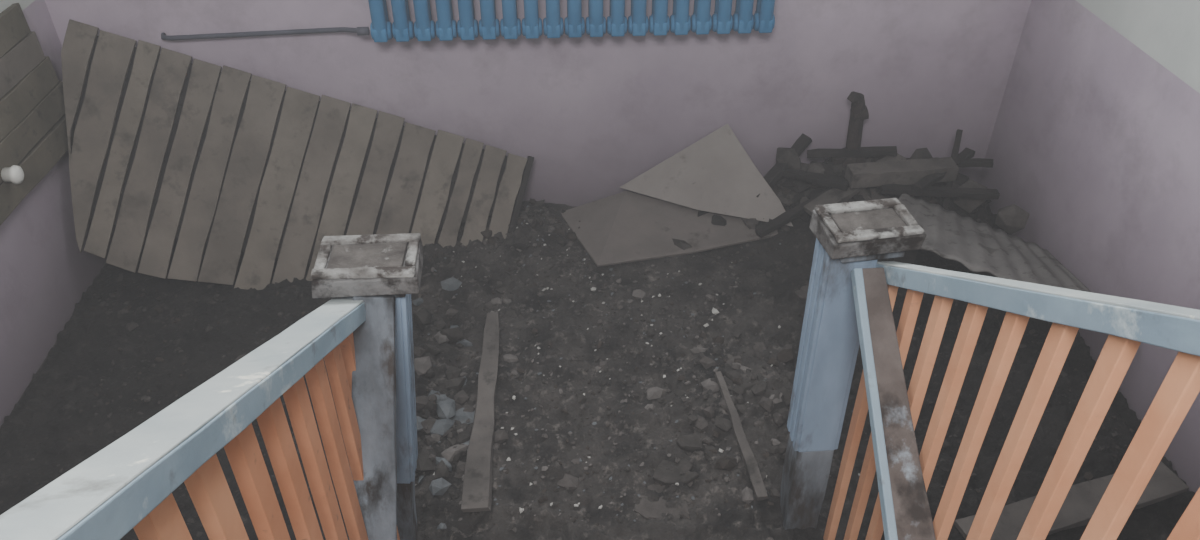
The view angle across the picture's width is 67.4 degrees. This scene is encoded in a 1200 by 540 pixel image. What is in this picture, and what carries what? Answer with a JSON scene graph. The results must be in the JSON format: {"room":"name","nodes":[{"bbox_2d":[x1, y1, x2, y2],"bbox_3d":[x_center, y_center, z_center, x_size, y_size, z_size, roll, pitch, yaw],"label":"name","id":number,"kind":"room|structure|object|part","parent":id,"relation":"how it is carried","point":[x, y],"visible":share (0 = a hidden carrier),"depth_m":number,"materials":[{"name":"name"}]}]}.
{"room":"abandoned building stairwell","nodes":[
{"label":"abandoned building stairwell","id":0,"kind":"room"},
{"bbox_2d":[0,0,115,426],"bbox_3d":[-2.360,0.049,0.766,0.200,4.300,6.650,-2,37,-3],"label":"wall","id":1,"kind":"structure","parent":0,"point":[44,273],"depth_m":3.88,"materials":[{"name":"paint"}]},
{"bbox_2d":[0,3,74,225],"bbox_3d":[-2.355,-0.560,3.537,0.099,0.676,1.204,-2,37,-3],"label":"timber boarding","id":2,"kind":"object","parent":1,"relation":"attached to","point":[33,130],"depth_m":3.73,"materials":[{"name":"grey wood"}]},
{"bbox_3d":[-2.331,-0.378,3.576,0.060,0.076,0.076,-2,37,-3],"label":"ceramic wall knob","id":3,"kind":"part","parent":2,"relation":"part of","materials":[{"name":"white ceramic"}]},
{"bbox_2d":[9,263,106,415],"bbox_3d":[-0.004,1.719,2.205,4.920,0.100,7.050,-2,37,-3],"label":"floor","id":4,"kind":"structure","parent":0,"point":[106,263],"depth_m":3.87,"materials":[{"name":"black soil"}]},
{"bbox_2d":[0,129,1195,539],"bbox_3d":[-0.132,0.231,3.692,4.500,0.523,2.454,-2,37,-3],"label":"debris","id":5,"kind":"object","parent":4,"relation":"on","point":[612,419],"visible":0.55,"depth_m":3.76,"materials":[{"name":"black soil"}]},
{"bbox_2d":[61,19,533,289],"bbox_3d":[-1.352,-0.509,4.170,2.079,1.181,0.585,-2,37,-3],"label":"panel","id":6,"kind":"object","parent":5,"relation":"on","point":[167,147],"visible":0.85,"depth_m":4.20,"materials":[{"name":"wood"}]},
{"bbox_2d":[461,311,499,511],"bbox_3d":[-0.460,0.514,3.550,0.109,0.036,1.062,-2,37,-3],"label":"plank","id":7,"kind":"object","parent":5,"relation":"on","point":[477,483],"visible":1,"depth_m":3.40,"materials":[{"name":"wood"}]},
{"bbox_2d":[561,124,792,266],"bbox_3d":[0.404,-0.411,4.495,1.145,0.472,0.513,-8,38,-10],"label":"sheet","id":8,"kind":"object","parent":5,"relation":"on","point":[715,175],"visible":0.98,"depth_m":4.55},
{"bbox_2d":[715,371,768,500],"bbox_3d":[0.529,0.613,3.413,0.046,0.066,0.605,-6,37,-7],"label":"plank","id":9,"kind":"object","parent":5,"relation":"on","point":[750,463],"visible":1,"depth_m":3.35,"materials":[{"name":"wood"}]},
{"bbox_2d":[831,91,875,165],"bbox_3d":[1.287,-0.666,4.527,0.228,0.518,0.168,-2,37,-3],"label":"iron bracket","id":10,"kind":"object","parent":5,"relation":"on","point":[859,113],"visible":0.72,"depth_m":4.46,"materials":[{"name":"black metal"}]},
{"bbox_2d":[894,194,1090,332],"bbox_3d":[1.782,0.013,4.039,1.072,0.424,0.592,21,42,26],"label":"sheet","id":11,"kind":"object","parent":5,"relation":"on","point":[980,247],"visible":0.77,"depth_m":4.00,"materials":[{"name":"grey metal"}]},
{"bbox_2d":[954,461,1188,539],"bbox_3d":[1.655,0.825,3.144,0.878,0.032,0.146,-11,38,-14],"label":"plank","id":12,"kind":"object","parent":5,"relation":"on","point":[1082,499],"visible":0.62,"depth_m":3.13,"materials":[{"name":"wood"}]},
{"bbox_2d":[0,198,1199,539],"bbox_3d":[0.056,0.971,0.404,4.400,3.273,4.671,-2,37,-3],"label":"railing","id":13,"kind":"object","parent":4,"relation":"on","point":[363,335],"depth_m":2.00,"materials":[{"name":"wood"}]},
{"bbox_3d":[-0.557,0.773,0.905,0.098,2.976,3.206,-2,37,-3],"label":"stair railing","id":14,"kind":"part","parent":13,"relation":"part of","materials":[{"name":"blue paint"}]},
{"bbox_3d":[0.879,0.591,0.903,0.062,3.268,3.247,-2,37,-3],"label":"stair railing","id":15,"kind":"part","parent":13,"relation":"part of","materials":[{"name":"blue paint"}]},
{"bbox_2d":[45,0,1030,206],"bbox_3d":[-0.216,-2.125,3.651,4.520,4.300,0.300,-2,37,-3],"label":"wall","id":16,"kind":"structure","parent":0,"point":[594,115],"depth_m":4.38,"materials":[{"name":"paint"}]},
{"bbox_2d":[161,27,369,40],"bbox_3d":[-1.520,-1.081,4.078,0.969,0.072,0.087,1,37,1],"label":"pipe","id":17,"kind":"object","parent":16,"relation":"attached to","point":[359,30],"visible":1,"depth_m":4.08,"materials":[{"name":"metal"}]},
{"bbox_2d":[368,0,774,41],"bbox_3d":[-0.117,-1.324,3.950,1.826,0.592,0.177,-2,37,-3],"label":"radiator","id":18,"kind":"object","parent":16,"relation":"attached to","point":[722,21],"visible":1,"depth_m":4.01,"materials":[{"name":"blue metal"}]},
{"bbox_2d":[978,0,1199,492],"bbox_3d":[2.351,-0.124,0.996,0.200,4.300,6.650,-2,37,-3],"label":"wall","id":19,"kind":"structure","parent":0,"point":[1095,136],"depth_m":3.67,"materials":[{"name":"paint"}]}
]}

